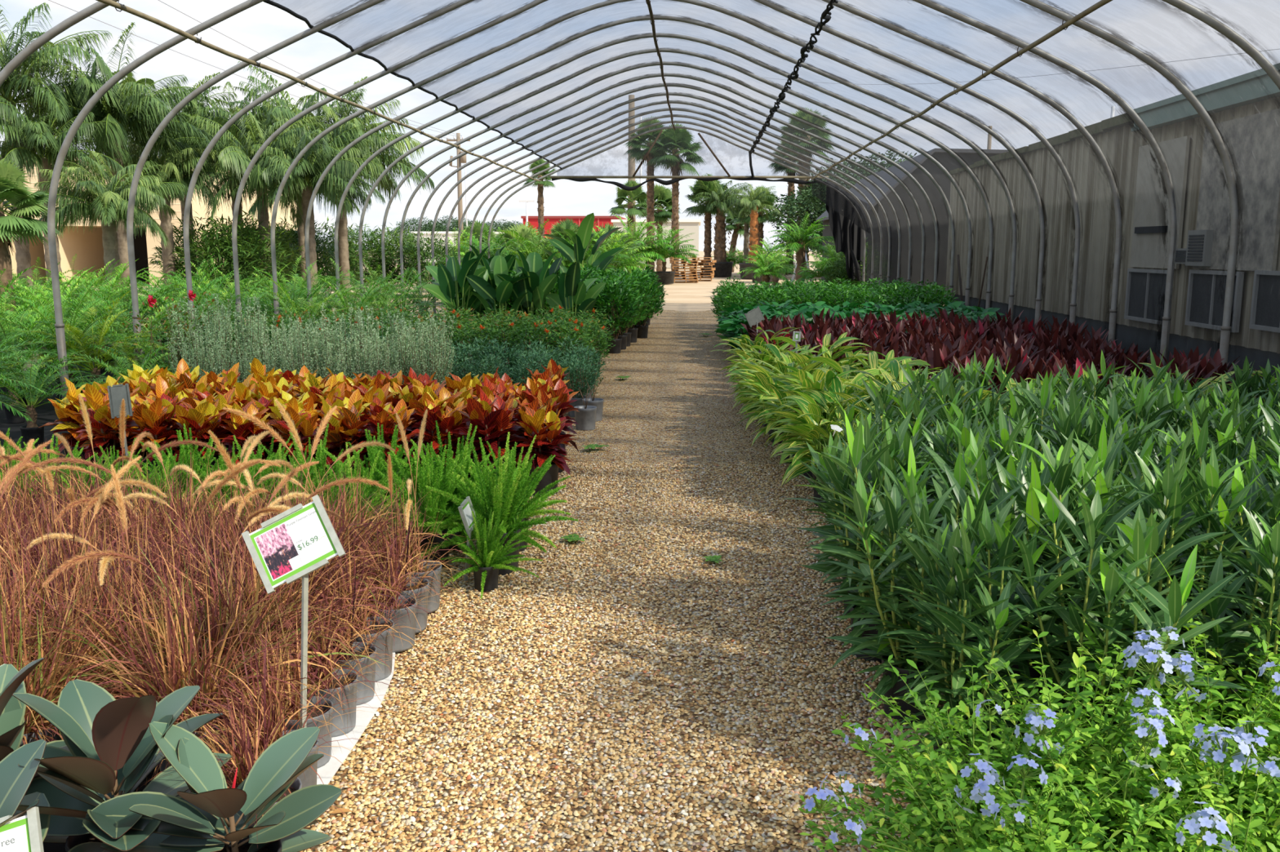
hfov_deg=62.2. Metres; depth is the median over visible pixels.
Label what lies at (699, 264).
pallet
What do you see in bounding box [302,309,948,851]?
path
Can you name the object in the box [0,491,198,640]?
fountain grass
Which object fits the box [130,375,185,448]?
croton
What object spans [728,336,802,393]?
ginger root
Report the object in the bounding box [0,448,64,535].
fountain grass
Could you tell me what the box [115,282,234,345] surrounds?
fern
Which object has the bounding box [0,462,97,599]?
fountain grass
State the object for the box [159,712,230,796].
leaf
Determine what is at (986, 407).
oleander
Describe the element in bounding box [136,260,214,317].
fern
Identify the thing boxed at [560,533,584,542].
weed
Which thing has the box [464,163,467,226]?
utility pole
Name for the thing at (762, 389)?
ginger root
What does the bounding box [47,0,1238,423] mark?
hoop
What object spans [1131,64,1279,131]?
gutter
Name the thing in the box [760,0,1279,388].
frame
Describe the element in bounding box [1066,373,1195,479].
oleander
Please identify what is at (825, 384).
ginger root
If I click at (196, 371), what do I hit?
croton
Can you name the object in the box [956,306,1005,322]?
leaf plant
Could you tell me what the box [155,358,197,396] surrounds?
croton
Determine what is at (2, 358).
palm
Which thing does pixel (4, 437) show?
fountain grass
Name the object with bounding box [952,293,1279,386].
baseboard
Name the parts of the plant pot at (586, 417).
pot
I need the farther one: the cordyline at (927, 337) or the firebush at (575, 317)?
the firebush at (575, 317)
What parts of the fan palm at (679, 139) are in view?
crown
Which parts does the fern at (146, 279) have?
crown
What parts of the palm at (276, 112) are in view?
crown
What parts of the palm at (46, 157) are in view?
crown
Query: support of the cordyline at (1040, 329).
on the floor
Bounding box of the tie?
[848,220,860,281]
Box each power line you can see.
[48,0,454,140]
[158,0,462,136]
[250,64,458,137]
[765,48,1278,84]
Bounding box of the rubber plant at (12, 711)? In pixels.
[0,657,70,843]
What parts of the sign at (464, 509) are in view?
post, frame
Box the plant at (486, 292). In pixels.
[459,255,531,322]
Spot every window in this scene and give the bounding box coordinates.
[1124,268,1167,324]
[1184,269,1244,332]
[1248,270,1279,333]
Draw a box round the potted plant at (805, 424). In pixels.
[768,376,900,507]
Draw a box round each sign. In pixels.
[0,806,44,851]
[106,383,133,462]
[241,494,346,728]
[457,496,478,581]
[744,306,764,334]
[792,331,800,353]
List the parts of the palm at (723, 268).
crown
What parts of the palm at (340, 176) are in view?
crown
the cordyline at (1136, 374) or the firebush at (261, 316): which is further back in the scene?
the firebush at (261, 316)
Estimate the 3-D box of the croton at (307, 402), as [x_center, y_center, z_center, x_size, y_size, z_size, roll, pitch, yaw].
[-2.443,0.072,7.595,0.437,0.631,0.483,2,10,13]
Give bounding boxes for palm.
[0,0,146,288]
[0,71,132,313]
[0,155,63,359]
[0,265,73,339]
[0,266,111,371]
[0,266,133,382]
[0,274,171,403]
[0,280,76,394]
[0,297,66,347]
[0,297,95,404]
[0,329,62,395]
[0,333,82,423]
[0,336,104,448]
[0,338,39,398]
[0,339,68,422]
[1,275,154,386]
[2,290,169,397]
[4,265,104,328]
[5,22,224,305]
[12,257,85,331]
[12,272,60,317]
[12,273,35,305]
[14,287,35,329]
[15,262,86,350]
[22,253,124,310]
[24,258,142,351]
[26,274,199,381]
[27,258,178,373]
[33,151,185,325]
[46,296,205,377]
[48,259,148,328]
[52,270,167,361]
[61,332,192,394]
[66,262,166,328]
[96,124,235,297]
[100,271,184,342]
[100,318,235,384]
[108,265,247,362]
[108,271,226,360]
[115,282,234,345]
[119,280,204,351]
[124,71,255,278]
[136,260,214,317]
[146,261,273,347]
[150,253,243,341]
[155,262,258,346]
[158,99,360,305]
[159,81,291,258]
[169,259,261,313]
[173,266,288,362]
[199,61,409,293]
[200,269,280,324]
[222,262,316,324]
[226,114,386,294]
[230,261,350,333]
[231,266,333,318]
[244,275,355,333]
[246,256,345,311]
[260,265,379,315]
[263,75,435,298]
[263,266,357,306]
[277,257,418,316]
[313,270,420,319]
[328,259,429,317]
[335,279,433,319]
[359,261,444,316]
[376,257,444,315]
[421,228,478,271]
[435,223,533,264]
[454,218,500,256]
[461,226,512,259]
[484,219,586,269]
[486,222,555,259]
[522,159,555,241]
[522,222,629,273]
[537,230,568,260]
[543,217,578,253]
[566,226,653,273]
[586,222,644,275]
[608,180,647,271]
[612,213,674,273]
[622,115,669,271]
[635,223,699,284]
[636,183,680,271]
[644,123,704,275]
[681,173,735,276]
[690,173,752,276]
[711,244,746,269]
[724,206,750,272]
[725,182,781,279]
[730,204,764,262]
[730,248,743,265]
[737,185,784,254]
[737,246,795,287]
[746,237,795,264]
[753,249,795,284]
[764,211,834,287]
[768,140,813,275]
[772,106,834,275]
[795,253,837,287]
[800,240,845,279]
[814,239,844,268]
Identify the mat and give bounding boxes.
[226,652,395,787]
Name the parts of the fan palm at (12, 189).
crown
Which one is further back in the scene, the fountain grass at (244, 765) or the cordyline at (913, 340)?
the cordyline at (913, 340)
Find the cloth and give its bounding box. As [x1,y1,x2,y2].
[551,175,831,191]
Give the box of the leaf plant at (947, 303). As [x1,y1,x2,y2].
[930,300,968,313]
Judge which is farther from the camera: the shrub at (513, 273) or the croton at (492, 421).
the shrub at (513, 273)
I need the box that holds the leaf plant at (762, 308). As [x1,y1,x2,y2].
[714,304,772,338]
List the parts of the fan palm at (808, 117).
crown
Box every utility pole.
[446,133,470,232]
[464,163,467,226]
[627,94,635,236]
[639,116,642,219]
[986,125,991,149]
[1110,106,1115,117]
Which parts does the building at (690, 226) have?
door panel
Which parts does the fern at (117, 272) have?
crown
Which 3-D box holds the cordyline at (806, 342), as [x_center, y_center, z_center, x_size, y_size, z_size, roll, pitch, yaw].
[1.896,-0.615,11.125,0.795,0.812,0.692,-6,11,-31]
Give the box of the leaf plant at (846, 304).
[827,301,869,314]
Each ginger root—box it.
[712,326,805,385]
[725,339,790,401]
[725,344,823,433]
[727,360,763,425]
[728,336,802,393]
[730,343,824,443]
[736,357,857,463]
[742,365,890,478]
[746,349,846,436]
[764,368,886,463]
[768,332,871,368]
[774,345,868,379]
[786,348,865,379]
[804,350,930,384]
[813,368,856,379]
[830,374,982,465]
[840,351,942,392]
[841,359,928,405]
[844,365,939,439]
[897,370,964,392]
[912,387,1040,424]
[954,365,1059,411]
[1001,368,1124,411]
[1059,373,1175,405]
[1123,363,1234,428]
[1192,372,1275,420]
[1228,368,1277,418]
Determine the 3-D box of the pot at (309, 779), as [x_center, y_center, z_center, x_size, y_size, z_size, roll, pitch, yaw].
[-1.048,1.031,3.144,0.191,0.188,0.191,-2,10,-10]
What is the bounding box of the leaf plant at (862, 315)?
[844,308,878,319]
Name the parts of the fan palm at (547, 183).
crown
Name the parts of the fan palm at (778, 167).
crown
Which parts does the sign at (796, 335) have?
frame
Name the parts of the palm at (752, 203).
crown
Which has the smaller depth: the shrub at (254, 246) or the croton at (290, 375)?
the croton at (290, 375)
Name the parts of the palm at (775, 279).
crown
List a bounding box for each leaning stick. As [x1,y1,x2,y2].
[956,254,963,301]
[977,256,987,311]
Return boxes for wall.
[782,252,796,265]
[815,148,1008,302]
[945,96,1279,353]
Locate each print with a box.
[255,524,302,579]
[290,517,328,557]
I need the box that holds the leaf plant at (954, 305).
[933,301,986,317]
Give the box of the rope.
[748,0,838,177]
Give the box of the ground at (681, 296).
[16,250,943,371]
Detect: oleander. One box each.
[783,413,937,618]
[796,411,955,662]
[798,409,1028,724]
[813,408,935,559]
[831,376,951,496]
[873,360,986,512]
[876,492,1068,784]
[910,355,1024,428]
[915,412,1022,556]
[916,352,1000,403]
[919,406,1022,574]
[921,402,1083,639]
[928,400,1003,525]
[959,428,1169,724]
[960,387,1063,439]
[977,370,1106,508]
[991,376,1062,423]
[993,402,1151,562]
[996,476,1252,775]
[1007,364,1099,408]
[1009,386,1163,615]
[1010,378,1102,451]
[1038,419,1226,676]
[1053,348,1187,414]
[1061,444,1272,726]
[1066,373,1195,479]
[1075,350,1154,410]
[1102,405,1213,494]
[1127,381,1207,442]
[1128,421,1259,595]
[1150,408,1279,675]
[1151,364,1213,422]
[1165,383,1269,535]
[1173,505,1279,759]
[1181,373,1279,469]
[1190,416,1279,675]
[1190,426,1274,593]
[1191,402,1279,613]
[1192,365,1279,479]
[1200,355,1279,439]
[1232,421,1279,487]
[1244,402,1279,444]
[1252,386,1279,435]
[1270,364,1279,384]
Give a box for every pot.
[0,376,9,394]
[3,404,25,423]
[19,424,44,448]
[20,724,61,746]
[63,445,93,471]
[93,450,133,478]
[137,451,177,475]
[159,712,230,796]
[249,777,302,826]
[252,729,318,788]
[281,696,333,768]
[306,668,357,737]
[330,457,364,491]
[333,641,377,706]
[352,616,394,681]
[356,437,368,467]
[371,595,417,653]
[397,576,429,633]
[406,560,441,613]
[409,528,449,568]
[440,515,471,551]
[472,560,498,592]
[480,524,520,575]
[514,515,529,551]
[528,459,558,496]
[552,444,565,473]
[568,395,586,417]
[574,385,593,398]
[574,387,596,431]
[582,382,604,422]
[606,337,622,353]
[612,334,627,350]
[620,332,631,346]
[624,327,638,342]
[635,320,648,325]
[635,324,648,338]
[654,271,675,284]
[706,262,733,276]
[738,262,766,279]
[768,420,781,443]
[803,462,813,478]
[812,469,834,507]
[849,600,900,662]
[881,648,937,724]
[932,709,997,784]
[1002,653,1068,724]
[1125,671,1191,726]
[1216,616,1266,675]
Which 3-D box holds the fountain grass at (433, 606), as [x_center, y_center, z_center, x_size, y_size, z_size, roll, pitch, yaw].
[-1.087,0.393,4.797,0.780,0.896,0.762,4,10,21]
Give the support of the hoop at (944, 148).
on the floor
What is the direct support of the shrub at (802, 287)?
on the floor
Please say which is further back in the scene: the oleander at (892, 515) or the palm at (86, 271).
the palm at (86, 271)
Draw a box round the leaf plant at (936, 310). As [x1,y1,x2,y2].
[925,306,973,321]
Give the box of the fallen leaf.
[331,808,352,813]
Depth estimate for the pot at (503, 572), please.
5.38 m
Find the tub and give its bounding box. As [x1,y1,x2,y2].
[751,270,773,283]
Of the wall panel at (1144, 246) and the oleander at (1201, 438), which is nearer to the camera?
the oleander at (1201, 438)
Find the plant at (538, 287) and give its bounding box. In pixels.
[496,248,556,319]
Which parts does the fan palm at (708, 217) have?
crown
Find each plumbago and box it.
[798,654,1196,851]
[804,723,1155,851]
[850,626,1279,851]
[871,700,1279,851]
[937,797,982,848]
[952,794,1148,851]
[1012,773,1265,851]
[1019,617,1279,843]
[1042,649,1279,851]
[1133,704,1279,844]
[1147,786,1279,851]
[1176,617,1279,762]
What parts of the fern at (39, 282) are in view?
crown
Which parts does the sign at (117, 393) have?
frame, post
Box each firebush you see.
[227,323,272,379]
[233,315,277,356]
[251,321,305,367]
[253,313,290,341]
[265,310,312,333]
[268,313,321,354]
[293,306,319,324]
[300,314,319,345]
[301,322,343,377]
[302,314,349,351]
[304,311,339,333]
[320,315,362,342]
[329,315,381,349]
[337,305,383,336]
[342,305,384,333]
[345,313,388,336]
[362,306,390,320]
[364,313,392,350]
[370,320,417,353]
[371,310,408,330]
[379,320,417,383]
[385,303,418,340]
[396,306,431,323]
[398,314,425,336]
[400,315,453,353]
[405,313,440,336]
[413,311,448,325]
[421,302,457,322]
[423,323,462,384]
[427,317,463,354]
[428,305,475,367]
[439,306,476,331]
[444,320,493,367]
[445,316,487,358]
[447,308,483,328]
[458,311,506,364]
[468,315,528,369]
[474,311,502,335]
[474,316,510,351]
[477,307,516,328]
[478,322,524,382]
[484,308,537,383]
[502,310,537,346]
[506,314,563,365]
[506,315,540,345]
[515,309,543,333]
[522,318,569,362]
[529,311,578,354]
[534,308,573,339]
[535,305,580,329]
[537,313,568,347]
[542,313,599,361]
[546,325,596,364]
[565,319,613,382]
[566,311,608,349]
[567,315,613,364]
[577,308,618,368]
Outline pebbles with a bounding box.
[299,462,979,851]
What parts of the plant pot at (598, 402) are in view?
pot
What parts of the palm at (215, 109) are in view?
crown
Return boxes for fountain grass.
[0,393,217,533]
[0,431,164,543]
[0,438,105,545]
[0,439,141,532]
[0,440,87,611]
[0,445,116,531]
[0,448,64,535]
[0,449,106,515]
[0,455,202,740]
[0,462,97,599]
[0,471,79,554]
[0,475,174,612]
[0,479,153,559]
[0,480,109,582]
[0,484,190,576]
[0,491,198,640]
[0,506,39,559]
[0,511,246,683]
[0,513,105,617]
[0,519,148,666]
[0,522,136,683]
[0,545,164,747]
[0,550,75,648]
[0,573,106,691]
[1,464,290,741]
[1,489,217,605]
[12,504,233,660]
[15,432,156,517]
[21,398,246,555]
[22,440,268,572]
[26,457,280,568]
[31,461,219,532]
[32,459,302,675]
[32,554,359,796]
[41,522,389,753]
[78,469,260,591]
[79,472,275,572]
[92,502,361,653]
[103,506,408,714]
[106,430,336,562]
[129,460,390,600]
[142,661,391,848]
[149,430,408,663]
[149,609,393,788]
[151,463,359,570]
[177,405,424,657]
[192,440,414,559]
[195,593,410,768]
[211,399,442,641]
[222,562,413,737]
[245,458,459,617]
[271,555,430,706]
[295,520,440,681]
[324,454,471,653]
[342,478,474,633]
[354,408,479,613]
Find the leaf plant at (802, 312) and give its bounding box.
[768,307,813,326]
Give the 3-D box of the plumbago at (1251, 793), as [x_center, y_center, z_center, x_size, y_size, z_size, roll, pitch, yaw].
[1.792,0.946,2.497,1.072,0.603,1.042,-6,11,-32]
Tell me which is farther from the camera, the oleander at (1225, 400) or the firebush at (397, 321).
the firebush at (397, 321)
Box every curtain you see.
[825,180,866,284]
[866,219,900,289]
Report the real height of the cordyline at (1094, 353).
0.767 m
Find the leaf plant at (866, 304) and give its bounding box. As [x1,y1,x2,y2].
[855,302,892,314]
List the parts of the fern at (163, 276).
crown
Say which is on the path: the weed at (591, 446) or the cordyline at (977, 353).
the weed at (591, 446)
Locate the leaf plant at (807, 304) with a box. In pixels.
[795,302,813,309]
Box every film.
[263,0,827,169]
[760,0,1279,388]
[811,174,871,234]
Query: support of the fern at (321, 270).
on the floor
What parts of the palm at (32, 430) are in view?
crown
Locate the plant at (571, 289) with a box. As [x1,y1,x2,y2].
[546,262,605,360]
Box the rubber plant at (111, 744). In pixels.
[12,679,248,851]
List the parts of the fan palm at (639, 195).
crown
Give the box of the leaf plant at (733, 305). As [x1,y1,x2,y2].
[715,302,758,334]
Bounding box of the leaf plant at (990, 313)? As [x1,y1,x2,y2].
[960,311,1006,327]
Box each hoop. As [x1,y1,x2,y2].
[0,0,1279,89]
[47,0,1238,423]
[126,0,1177,369]
[183,0,1121,351]
[231,0,1080,331]
[270,0,1044,324]
[304,15,1017,321]
[333,32,993,312]
[358,48,972,306]
[381,61,955,319]
[399,73,938,318]
[417,83,924,315]
[431,92,911,319]
[444,100,901,311]
[457,107,891,284]
[469,114,882,284]
[479,120,874,284]
[487,125,866,284]
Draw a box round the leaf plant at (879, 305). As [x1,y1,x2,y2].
[857,302,915,315]
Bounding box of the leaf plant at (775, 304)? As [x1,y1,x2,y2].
[759,299,802,314]
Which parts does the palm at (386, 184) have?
crown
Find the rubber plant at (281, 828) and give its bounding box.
[84,721,342,851]
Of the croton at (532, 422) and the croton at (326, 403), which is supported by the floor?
the croton at (326, 403)
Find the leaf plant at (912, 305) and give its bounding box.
[896,300,935,313]
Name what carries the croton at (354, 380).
on the floor
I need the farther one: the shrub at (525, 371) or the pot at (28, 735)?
the shrub at (525, 371)
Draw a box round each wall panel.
[1129,135,1190,269]
[1192,108,1279,271]
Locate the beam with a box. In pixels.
[549,175,828,178]
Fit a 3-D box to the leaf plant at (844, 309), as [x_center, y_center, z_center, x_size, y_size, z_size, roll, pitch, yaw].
[3.242,-1.508,16.682,0.878,0.724,0.964,3,10,15]
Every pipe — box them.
[95,0,541,182]
[645,0,675,130]
[809,0,1112,179]
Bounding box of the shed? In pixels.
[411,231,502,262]
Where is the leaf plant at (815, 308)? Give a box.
[800,306,837,319]
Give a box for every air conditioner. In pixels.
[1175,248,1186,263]
[1185,230,1213,266]
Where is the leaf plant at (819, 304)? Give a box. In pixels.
[786,301,843,316]
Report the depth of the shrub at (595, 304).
16.55 m
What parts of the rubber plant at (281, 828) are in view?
stem, pot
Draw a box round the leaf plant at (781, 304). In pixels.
[762,302,798,318]
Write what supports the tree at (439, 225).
on the ground at (681, 296)
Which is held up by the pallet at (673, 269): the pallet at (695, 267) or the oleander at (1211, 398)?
the pallet at (695, 267)
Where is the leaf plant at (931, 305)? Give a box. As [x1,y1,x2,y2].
[902,301,948,315]
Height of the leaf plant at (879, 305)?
0.810 m
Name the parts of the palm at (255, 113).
crown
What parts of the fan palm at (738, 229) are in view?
crown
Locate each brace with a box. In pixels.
[632,129,662,177]
[697,132,730,177]
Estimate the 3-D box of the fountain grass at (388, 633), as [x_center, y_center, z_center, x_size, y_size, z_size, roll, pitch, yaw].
[-1.126,0.660,4.059,0.733,0.616,0.723,-2,10,-10]
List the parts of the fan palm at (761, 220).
crown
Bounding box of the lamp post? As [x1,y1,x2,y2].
[518,200,534,226]
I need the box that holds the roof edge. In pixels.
[949,115,1133,174]
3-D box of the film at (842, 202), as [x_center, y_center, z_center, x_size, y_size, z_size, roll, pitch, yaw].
[5.489,-6.063,28.965,1.647,1.620,0.214,4,10,22]
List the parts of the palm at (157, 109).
crown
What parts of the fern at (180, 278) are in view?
crown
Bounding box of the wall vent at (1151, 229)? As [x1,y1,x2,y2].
[1134,226,1168,233]
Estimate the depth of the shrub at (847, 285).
20.17 m
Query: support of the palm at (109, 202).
on the ground at (681, 296)
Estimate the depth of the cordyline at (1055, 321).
12.61 m
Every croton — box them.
[39,377,96,471]
[71,383,146,478]
[75,386,141,467]
[80,375,121,397]
[92,375,139,393]
[112,393,186,475]
[119,372,156,393]
[127,364,164,380]
[129,367,186,422]
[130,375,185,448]
[131,390,155,468]
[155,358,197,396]
[157,365,202,386]
[165,398,232,475]
[177,388,237,469]
[179,374,208,399]
[179,391,217,435]
[190,362,239,399]
[200,368,240,387]
[211,373,257,454]
[213,382,257,399]
[218,400,282,471]
[219,396,278,457]
[241,357,283,386]
[248,366,289,401]
[251,377,299,401]
[254,377,306,466]
[266,390,322,465]
[267,396,329,474]
[274,378,326,401]
[276,365,317,386]
[291,373,340,399]
[295,382,344,471]
[311,397,376,474]
[315,388,373,491]
[324,373,362,386]
[326,368,370,392]
[331,382,394,467]
[346,374,377,392]
[352,369,396,386]
[358,399,426,483]
[362,396,415,456]
[369,369,410,391]
[379,381,417,434]
[391,378,439,469]
[401,367,435,385]
[403,378,445,386]
[410,383,471,471]
[411,399,472,490]
[437,386,478,470]
[438,386,475,422]
[444,372,484,454]
[444,373,483,389]
[449,387,527,487]
[461,394,519,456]
[472,375,515,402]
[480,366,519,390]
[482,386,524,458]
[493,377,526,399]
[505,376,554,439]
[509,386,571,481]
[511,404,577,496]
[513,371,578,473]
[521,358,579,429]
[521,374,570,432]
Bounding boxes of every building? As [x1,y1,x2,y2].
[3,155,298,284]
[520,215,626,239]
[611,219,701,268]
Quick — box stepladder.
[790,252,812,282]
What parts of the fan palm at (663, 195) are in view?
crown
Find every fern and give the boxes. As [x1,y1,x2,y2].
[0,427,77,478]
[0,432,109,491]
[0,441,80,494]
[0,447,93,505]
[23,434,102,472]
[26,445,137,512]
[28,456,186,512]
[68,438,184,497]
[85,445,148,480]
[97,451,217,503]
[117,463,239,523]
[120,423,249,502]
[133,440,219,491]
[157,452,319,527]
[181,441,286,512]
[200,448,264,479]
[204,435,326,506]
[216,443,325,505]
[241,457,410,547]
[250,423,376,509]
[283,445,345,488]
[288,442,429,550]
[306,422,455,552]
[368,440,514,568]
[369,420,526,551]
[400,431,577,575]
[440,507,542,599]
[451,434,571,551]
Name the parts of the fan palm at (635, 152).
crown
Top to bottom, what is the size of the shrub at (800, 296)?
1.085 m
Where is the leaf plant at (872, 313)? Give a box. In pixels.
[848,312,879,326]
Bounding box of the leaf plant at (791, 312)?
[765,309,805,320]
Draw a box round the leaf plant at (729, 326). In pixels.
[715,313,769,351]
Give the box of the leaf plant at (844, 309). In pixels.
[840,306,865,312]
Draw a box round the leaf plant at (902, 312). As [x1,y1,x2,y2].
[867,305,915,319]
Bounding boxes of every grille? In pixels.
[1175,250,1186,262]
[1186,235,1204,261]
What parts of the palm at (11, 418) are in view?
crown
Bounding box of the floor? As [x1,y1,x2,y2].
[0,317,1273,851]
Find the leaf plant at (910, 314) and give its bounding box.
[875,312,926,333]
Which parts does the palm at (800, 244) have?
crown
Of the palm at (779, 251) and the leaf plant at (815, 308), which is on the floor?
the leaf plant at (815, 308)
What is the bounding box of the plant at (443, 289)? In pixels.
[422,245,488,332]
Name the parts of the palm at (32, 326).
crown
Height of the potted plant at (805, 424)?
0.814 m
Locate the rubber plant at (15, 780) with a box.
[0,739,50,842]
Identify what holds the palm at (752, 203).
on the ground at (681, 296)
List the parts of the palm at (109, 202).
crown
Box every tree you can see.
[386,217,443,249]
[410,222,451,235]
[426,215,472,231]
[438,218,480,231]
[484,218,514,230]
[493,220,522,232]
[761,171,866,259]
[772,153,901,253]
[813,150,916,235]
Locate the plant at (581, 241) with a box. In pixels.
[542,213,624,272]
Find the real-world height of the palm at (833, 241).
2.308 m
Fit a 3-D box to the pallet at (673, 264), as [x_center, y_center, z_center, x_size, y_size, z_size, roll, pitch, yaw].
[2.130,-7.738,50.862,1.160,0.125,1.200,0,10,-2]
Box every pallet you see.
[669,257,696,261]
[669,260,697,263]
[670,271,697,274]
[671,263,697,266]
[671,266,697,269]
[672,269,697,271]
[674,274,697,277]
[674,276,697,279]
[674,280,697,282]
[684,257,711,260]
[687,262,714,265]
[688,265,712,267]
[688,267,715,271]
[688,272,714,275]
[688,275,714,278]
[688,278,711,280]
[690,260,716,262]
[690,270,714,273]
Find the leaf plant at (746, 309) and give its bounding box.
[715,303,775,337]
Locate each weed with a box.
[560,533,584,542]
[582,444,608,450]
[615,376,631,380]
[698,333,712,336]
[702,555,722,564]
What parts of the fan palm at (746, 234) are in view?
crown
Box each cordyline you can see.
[737,320,770,340]
[748,314,782,351]
[749,321,791,351]
[750,320,803,351]
[751,314,786,341]
[753,317,794,335]
[765,333,804,352]
[775,313,812,336]
[782,311,812,328]
[782,328,815,352]
[797,329,832,355]
[801,318,840,345]
[808,337,855,364]
[810,307,844,325]
[813,330,862,362]
[817,315,847,337]
[817,316,835,328]
[830,316,875,342]
[831,322,861,339]
[831,328,871,346]
[833,310,864,328]
[839,325,888,353]
[844,311,884,332]
[844,333,885,368]
[854,318,879,331]
[854,321,888,338]
[856,340,918,374]
[856,343,912,373]
[857,328,901,343]
[862,312,906,331]
[867,325,907,351]
[871,309,912,333]
[884,319,913,346]
[897,324,945,350]
[897,332,932,359]
[897,339,920,351]
[897,343,933,374]
[898,318,938,347]
[902,310,930,333]
[902,311,940,337]
[906,324,943,345]
[911,338,970,382]
[920,313,960,335]
[920,333,966,358]
[928,317,966,344]
[931,334,978,360]
[933,306,968,324]
[935,356,964,384]
[940,324,992,351]
[942,319,991,351]
[943,311,990,333]
[947,342,982,369]
[951,352,1008,394]
[958,330,1002,359]
[964,315,995,341]
[964,346,1043,407]
[964,347,1007,370]
[972,313,997,327]
[973,337,1029,366]
[975,317,1004,336]
[977,322,1014,341]
[983,333,1043,365]
[986,326,1027,348]
[987,307,1028,327]
[992,320,1024,340]
[995,333,1047,359]
[1004,322,1033,339]
[1007,315,1044,332]
[1009,345,1056,383]
[1011,365,1061,383]
[1021,313,1048,341]
[1022,337,1060,368]
[1023,326,1052,346]
[1026,357,1067,378]
[1029,323,1071,359]
[1038,315,1074,335]
[1047,320,1091,346]
[1048,343,1084,373]
[1048,352,1100,386]
[1050,333,1093,365]
[1066,325,1118,353]
[1072,339,1118,367]
[1073,352,1117,372]
[1074,356,1133,390]
[1075,346,1113,367]
[1092,335,1141,361]
[1097,346,1152,377]
[1106,339,1150,364]
[1108,367,1138,382]
[1119,348,1155,379]
[1142,351,1221,388]
[1145,360,1210,401]
[1146,345,1230,386]
[1174,346,1239,439]
[1221,367,1262,399]
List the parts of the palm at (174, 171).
crown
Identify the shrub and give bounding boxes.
[108,294,216,373]
[146,209,260,295]
[153,289,249,355]
[164,329,223,382]
[165,293,232,372]
[170,213,294,306]
[178,323,232,382]
[200,303,267,381]
[204,208,306,294]
[206,337,258,382]
[208,293,269,382]
[243,342,293,386]
[247,315,300,373]
[253,216,339,294]
[254,315,297,368]
[274,318,328,376]
[280,311,333,378]
[280,318,338,381]
[294,216,371,294]
[311,302,380,378]
[316,314,370,377]
[320,222,404,293]
[330,330,383,379]
[351,307,408,372]
[360,325,416,384]
[362,222,435,291]
[362,333,409,376]
[363,333,406,375]
[387,228,461,292]
[392,312,455,384]
[395,310,447,373]
[395,314,453,385]
[428,360,464,388]
[435,338,474,386]
[440,280,491,322]
[440,351,479,386]
[444,341,485,377]
[457,335,510,373]
[462,353,514,381]
[471,355,515,381]
[476,337,524,379]
[483,294,530,326]
[506,334,556,386]
[506,347,556,386]
[506,355,546,389]
[507,270,526,321]
[517,340,566,384]
[525,272,577,319]
[537,273,573,318]
[544,335,596,389]
[556,343,608,398]
[557,351,598,395]
[559,267,587,279]
[561,354,599,417]
[566,281,607,325]
[573,271,608,324]
[580,264,601,278]
[582,263,603,278]
[591,269,618,337]
[591,275,641,353]
[594,275,617,342]
[600,273,648,350]
[606,266,626,277]
[610,272,651,346]
[613,266,657,342]
[625,268,659,287]
[629,265,665,325]
[632,273,667,338]
[643,271,664,324]
[710,281,757,317]
[710,282,742,315]
[711,275,746,308]
[711,282,744,317]
[714,280,761,319]
[715,288,761,320]
[744,282,775,303]
[747,280,768,288]
[751,280,784,303]
[751,281,796,310]
[755,287,797,311]
[773,279,795,292]
[774,280,801,297]
[778,253,796,277]
[780,280,832,310]
[781,278,809,297]
[782,278,822,304]
[784,287,818,305]
[797,275,831,299]
[804,280,826,292]
[806,280,839,302]
[812,280,853,307]
[820,264,857,291]
[821,282,863,308]
[822,237,867,287]
[831,276,854,288]
[839,280,861,294]
[840,284,868,307]
[845,284,875,310]
[846,285,885,309]
[852,288,886,311]
[855,278,881,291]
[861,277,892,297]
[865,282,893,306]
[870,280,906,310]
[880,282,915,310]
[882,281,931,311]
[886,279,917,303]
[887,277,910,285]
[899,280,944,304]
[911,281,955,306]
[919,284,958,306]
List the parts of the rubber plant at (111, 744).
pot, stem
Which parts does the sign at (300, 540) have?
frame, post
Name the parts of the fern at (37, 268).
crown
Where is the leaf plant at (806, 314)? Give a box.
[801,307,847,325]
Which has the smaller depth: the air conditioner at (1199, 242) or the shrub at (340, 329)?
the shrub at (340, 329)
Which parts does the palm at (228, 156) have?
crown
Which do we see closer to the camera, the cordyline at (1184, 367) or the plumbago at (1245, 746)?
the plumbago at (1245, 746)
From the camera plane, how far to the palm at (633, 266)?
32.48 m
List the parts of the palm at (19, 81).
crown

